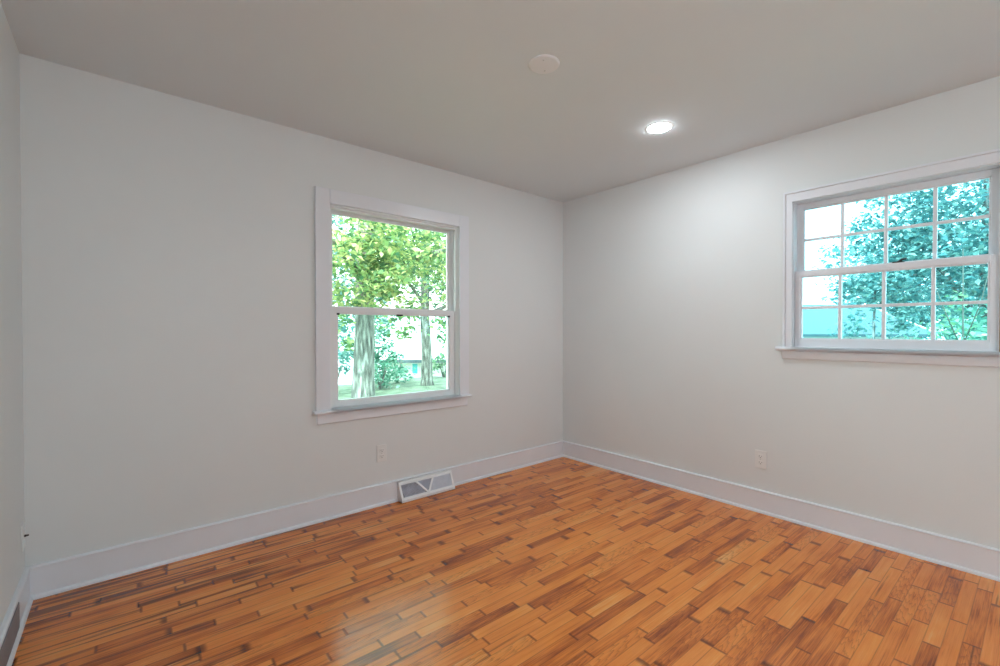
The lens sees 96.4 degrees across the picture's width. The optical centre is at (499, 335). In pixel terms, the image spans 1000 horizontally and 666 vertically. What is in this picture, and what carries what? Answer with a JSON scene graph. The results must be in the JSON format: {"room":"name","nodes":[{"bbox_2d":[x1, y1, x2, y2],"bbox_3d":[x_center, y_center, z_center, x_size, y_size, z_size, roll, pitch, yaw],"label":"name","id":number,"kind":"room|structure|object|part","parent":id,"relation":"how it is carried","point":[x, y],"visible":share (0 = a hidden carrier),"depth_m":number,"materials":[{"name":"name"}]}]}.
{"room":"empty bedroom","nodes":[
{"label":"empty bedroom","id":0,"kind":"room"},
{"bbox_2d":[0,2,24,626],"bbox_3d":[-0.656,-0.011,0.126,0.160,2.440,4.760,-1,1,-40],"label":"wall","id":1,"kind":"structure","parent":0,"point":[12,512],"depth_m":1.78,"materials":[{"name":"paint"}]},
{"bbox_2d":[0,602,19,665],"bbox_3d":[-1.457,1.124,1.235,0.003,0.102,1.450,-1,1,-40],"label":"panel","id":2,"kind":"object","parent":1,"relation":"attached to","point":[5,651],"visible":1,"depth_m":1.64,"materials":[{"name":"grey"}]},
{"bbox_2d":[0,566,32,665],"bbox_3d":[-0.637,1.133,0.259,0.027,0.149,4.600,-1,1,-40],"label":"baseboard","id":3,"kind":"structure","parent":1,"relation":"attached to","point":[21,595],"depth_m":1.81,"materials":[{"name":"paint"}]},
{"bbox_3d":[-0.631,1.198,0.265,0.013,0.018,4.600,-1,1,-40],"label":"shoe molding","id":4,"kind":"part","parent":3,"relation":"part of","materials":[{"name":"paint"}]},
{"bbox_2d":[21,520,28,551],"bbox_3d":[-2.082,0.879,1.962,0.020,0.116,0.072,-1,1,-40],"label":"cable jack","id":5,"kind":"object","parent":1,"relation":"attached to","point":[23,531],"visible":1,"depth_m":1.94,"materials":[{"name":"white plastic"}]},
{"bbox_3d":[-2.087,0.880,1.957,0.006,0.116,0.072,-1,1,-40],"label":"plate","id":6,"kind":"part","parent":5,"relation":"part of","materials":[{"name":"white plastic"}]},
{"bbox_2d":[19,53,562,566],"bbox_3d":[-0.814,-0.044,3.214,3.906,2.440,0.160,-1,1,-40],"label":"wall","id":7,"kind":"structure","parent":0,"point":[168,241],"depth_m":2.43,"materials":[{"name":"paint"}]},
{"bbox_2d":[29,441,562,599],"bbox_3d":[-0.753,1.103,3.154,3.586,0.149,0.027,-1,1,-40],"label":"baseboard","id":8,"kind":"structure","parent":7,"relation":"attached to","point":[53,577],"depth_m":2.51,"materials":[{"name":"paint"}]},
{"bbox_2d":[377,444,386,462],"bbox_3d":[-0.821,0.820,3.105,0.072,0.118,0.010,-1,1,-40],"label":"wall outlet","id":9,"kind":"object","parent":7,"relation":"attached to","point":[381,449],"visible":1,"depth_m":3.10,"materials":[{"name":"white plastic"}]},
{"bbox_2d":[312,186,471,424],"bbox_3d":[-0.761,-0.188,3.244,1.210,1.501,0.240,-1,1,-40],"label":"window","id":10,"kind":"structure","parent":7,"relation":"in","point":[328,202],"depth_m":3.14,"materials":[{"name":"paint"}]},
{"bbox_3d":[-1.124,-0.227,2.831,0.089,1.414,0.021,-1,1,-40],"label":"casing","id":11,"kind":"part","parent":10,"relation":"part of","materials":[{"name":"paint"}]},
{"bbox_3d":[-0.769,-0.494,3.258,0.987,0.687,0.030,-1,1,-40],"label":"sash","id":12,"kind":"part","parent":10,"relation":"part of","materials":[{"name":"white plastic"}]},
{"bbox_3d":[-0.742,0.140,3.233,0.987,0.662,0.034,-1,1,-40],"label":"sash","id":13,"kind":"part","parent":10,"relation":"part of","materials":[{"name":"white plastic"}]},
{"bbox_3d":[-0.706,-0.891,3.178,1.007,0.092,0.020,-1,1,-40],"label":"head casing","id":14,"kind":"part","parent":10,"relation":"part of","materials":[{"name":"paint"}]},
{"bbox_3d":[-0.287,-0.234,3.539,0.089,1.414,0.021,-1,1,-40],"label":"casing","id":15,"kind":"part","parent":10,"relation":"part of","materials":[{"name":"paint"}]},
{"bbox_2d":[0,0,999,201],"bbox_3d":[0.723,-1.315,1.383,3.906,0.160,4.920,-1,1,-40],"label":"ceiling","id":16,"kind":"structure","parent":0,"point":[448,85],"depth_m":2.08,"materials":[{"name":"paint"}]},
{"bbox_2d":[645,122,673,133],"bbox_3d":[0.966,-1.256,2.714,0.164,0.006,0.164,-1,1,-40],"label":"recessed light","id":17,"kind":"object","parent":16,"relation":"in","point":[658,127],"visible":1,"depth_m":2.71,"materials":[{"name":"white plastic"}]},
{"bbox_2d":[12,457,999,665],"bbox_3d":[0.723,1.255,1.409,3.906,0.120,4.920,-1,1,-40],"label":"floor","id":18,"kind":"structure","parent":0,"point":[562,561],"depth_m":2.04,"materials":[{"name":"brown wood"}]},
{"bbox_2d":[397,470,454,502],"bbox_3d":[-0.540,1.106,3.294,0.446,0.130,0.088,-1,1,-40],"label":"floor vent","id":19,"kind":"object","parent":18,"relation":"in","point":[423,486],"visible":1,"depth_m":3.27,"materials":[{"name":"metal"}]},
{"bbox_2d":[401,482,424,497],"bbox_3d":[-0.628,1.107,3.212,0.181,0.099,0.060,-1,1,-40],"label":"grille","id":20,"kind":"object","parent":19,"relation":"attached to","point":[408,489],"depth_m":3.21,"materials":[{"name":"metal"}]},
{"bbox_2d":[418,478,430,489],"bbox_3d":[-0.546,1.105,3.282,0.132,0.094,0.057,-1,1,-40],"label":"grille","id":21,"kind":"object","parent":19,"relation":"attached to","point":[423,483],"depth_m":3.28,"materials":[{"name":"metal"}]},
{"bbox_2d":[430,474,451,490],"bbox_3d":[-0.455,1.105,3.357,0.201,0.098,0.059,-1,1,-40],"label":"grille","id":22,"kind":"object","parent":19,"relation":"attached to","point":[438,482],"depth_m":3.36,"materials":[{"name":"white metal"}]},
{"bbox_2d":[563,76,999,548],"bbox_3d":[2.205,-0.037,2.544,0.160,2.440,4.760,-1,1,-40],"label":"wall","id":23,"kind":"structure","parent":0,"point":[673,280],"depth_m":3.00,"materials":[{"name":"paint"}]},
{"bbox_2d":[755,449,766,468],"bbox_3d":[1.736,0.827,2.976,0.010,0.118,0.072,-1,1,-40],"label":"wall outlet","id":24,"kind":"object","parent":23,"relation":"attached to","point":[760,456],"visible":1,"depth_m":2.97,"materials":[{"name":"white plastic"}]},
{"bbox_2d":[562,440,999,581],"bbox_3d":[2.082,1.109,2.557,0.027,0.149,4.600,-1,1,-40],"label":"baseboard","id":25,"kind":"structure","parent":23,"relation":"attached to","point":[962,555],"depth_m":2.72,"materials":[{"name":"paint"}]},
{"bbox_2d":[775,148,999,367],"bbox_3d":[2.192,-0.375,2.540,0.240,1.056,1.047,-1,1,-40],"label":"window","id":26,"kind":"structure","parent":23,"relation":"in","point":[984,165],"depth_m":2.49,"materials":[{"name":"paint"}]},
{"bbox_3d":[1.829,-0.413,2.842,0.024,0.986,0.050,-1,1,-40],"label":"casing","id":27,"kind":"part","parent":26,"relation":"part of","materials":[{"name":"paint"}]},
{"bbox_3d":[2.132,-0.869,2.479,0.024,0.066,0.988,-1,1,-40],"label":"head casing","id":28,"kind":"part","parent":26,"relation":"part of","materials":[{"name":"paint"}]},
{"bbox_3d":[2.170,-0.163,2.526,0.034,0.477,0.866,-1,1,-40],"label":"sash","id":29,"kind":"part","parent":26,"relation":"part of","materials":[{"name":"paint"}]},
{"bbox_3d":[2.201,-0.599,2.548,0.032,0.466,0.866,-1,1,-40],"label":"sash","id":30,"kind":"part","parent":26,"relation":"part of","materials":[{"name":"paint"}]},
{"label":"outside","id":31,"kind":"structure","parent":0,"visible":0},
{"bbox_2d":[338,376,445,399],"bbox_3d":[3.953,4.652,30.231,69.000,6.597,69.000,-1,1,-40],"label":"ground","id":32,"kind":"structure","parent":31,"point":[344,391],"depth_m":13.29,"materials":[{"name":"green plant"}]},
{"bbox_2d":[338,325,354,378],"bbox_3d":[-4.357,0.640,11.991,1.478,2.101,1.324,0,1,-2],"label":"shrub","id":33,"kind":"object","parent":32,"relation":"on","point":[344,354],"visible":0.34,"depth_m":11.87,"materials":[{"name":"green plant"}]},
{"bbox_2d":[332,215,410,370],"bbox_3d":[-6.345,-2.531,16.680,6.081,9.533,6.221,0,1,-9],"label":"tree","id":34,"kind":"object","parent":32,"relation":"on","point":[334,220],"visible":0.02,"depth_m":15.89,"materials":[{"name":"green plant"}]},
{"bbox_2d":[332,216,418,352],"bbox_3d":[-6.916,-2.834,25.057,8.054,11.963,5.857,-1,1,-40],"label":"tree","id":35,"kind":"object","parent":32,"relation":"on","point":[384,318],"visible":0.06,"depth_m":24.29,"materials":[{"name":"green plant"}]},
{"bbox_2d":[352,315,407,388],"bbox_3d":[-3.487,0.505,13.063,1.583,2.347,1.822,0,1,-7],"label":"shrub","id":36,"kind":"object","parent":32,"relation":"on","point":[393,359],"visible":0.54,"depth_m":12.97,"materials":[{"name":"green plant"}]},
{"bbox_2d":[332,215,445,397],"bbox_3d":[-2.793,-2.296,8.609,7.271,8.171,7.380,0,1,-22],"label":"shade tree","id":37,"kind":"object","parent":32,"relation":"on","point":[369,273],"visible":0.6,"depth_m":8.51,"materials":[{"name":"green plant"}]},
{"bbox_2d":[333,215,445,385],"bbox_3d":[-2.142,-2.579,13.858,7.131,8.714,6.638,-1,1,-40],"label":"tree","id":38,"kind":"object","parent":32,"relation":"on","point":[426,356],"visible":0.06,"depth_m":13.82,"materials":[{"name":"green plant"}]},
{"bbox_2d":[375,358,416,383],"bbox_3d":[-3.545,1.198,14.783,1.818,0.992,1.526,-1,1,-40],"label":"shrub","id":39,"kind":"object","parent":32,"relation":"on","point":[405,371],"visible":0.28,"depth_m":14.81,"materials":[{"name":"green plant"}]},
{"bbox_2d":[376,337,445,379],"bbox_3d":[-4.266,2.175,35.840,10.000,4.120,8.280,0,1,-4],"label":"house","id":40,"kind":"structure","parent":32,"relation":"on","point":[411,349],"depth_m":32.76,"materials":[{"name":"white"}]},
{"bbox_3d":[-6.123,2.403,32.179,0.360,0.700,0.025,0,1,-4],"label":"pane","id":41,"kind":"part","parent":40,"relation":"part of","materials":[{"name":"teal glass"}]},
{"bbox_2d":[432,350,445,376],"bbox_3d":[-2.106,1.127,16.510,1.398,1.132,1.102,0,1,-3],"label":"shrub","id":42,"kind":"object","parent":32,"relation":"on","point":[442,356],"visible":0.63,"depth_m":16.52,"materials":[{"name":"green plant"}]},
{"bbox_2d":[803,303,939,339],"bbox_3d":[8.024,1.252,16.010,10.060,4.780,5.500,0,1,0],"label":"neighbor house","id":43,"kind":"structure","parent":32,"relation":"on","point":[816,322],"depth_m":14.07,"materials":[{"name":"teal"}]},
{"bbox_2d":[810,194,939,338],"bbox_3d":[7.433,-0.506,9.015,2.236,5.244,1.454,0,1,20],"label":"leafy tree","id":44,"kind":"object","parent":32,"relation":"on","point":[867,278],"visible":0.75,"depth_m":8.83,"materials":[{"name":"green plant"}]},
{"bbox_2d":[815,200,980,339],"bbox_3d":[21.279,-1.278,20.987,8.569,10.336,10.309,-1,1,-40],"label":"tree","id":45,"kind":"object","parent":32,"relation":"on","point":[925,285],"visible":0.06,"depth_m":21.54,"materials":[{"name":"green plant"}]},
{"bbox_2d":[876,179,988,331],"bbox_3d":[9.335,-1.539,8.105,4.478,7.528,4.350,0,1,0],"label":"leafy tree","id":46,"kind":"object","parent":32,"relation":"on","point":[923,235],"visible":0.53,"depth_m":8.44,"materials":[{"name":"green plant"}]},
{"bbox_2d":[910,304,986,339],"bbox_3d":[7.722,0.676,7.479,1.512,2.522,1.427,0,1,2],"label":"shrub","id":47,"kind":"object","parent":32,"relation":"on","point":[981,322],"visible":0.19,"depth_m":7.30,"materials":[{"name":"green plant"}]},
{"bbox_2d":[912,249,987,339],"bbox_3d":[6.731,0.292,6.484,0.888,3.100,1.222,0,1,1],"label":"sapling","id":48,"kind":"object","parent":32,"relation":"on","point":[962,327],"visible":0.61,"depth_m":6.58,"materials":[{"name":"green plant"}]},
{"bbox_3d":[6.731,-0.216,6.479,0.888,0.909,1.222,0,1,1],"label":"crown","id":49,"kind":"part","parent":48,"relation":"part of","materials":[{"name":"green plant"}]}
]}

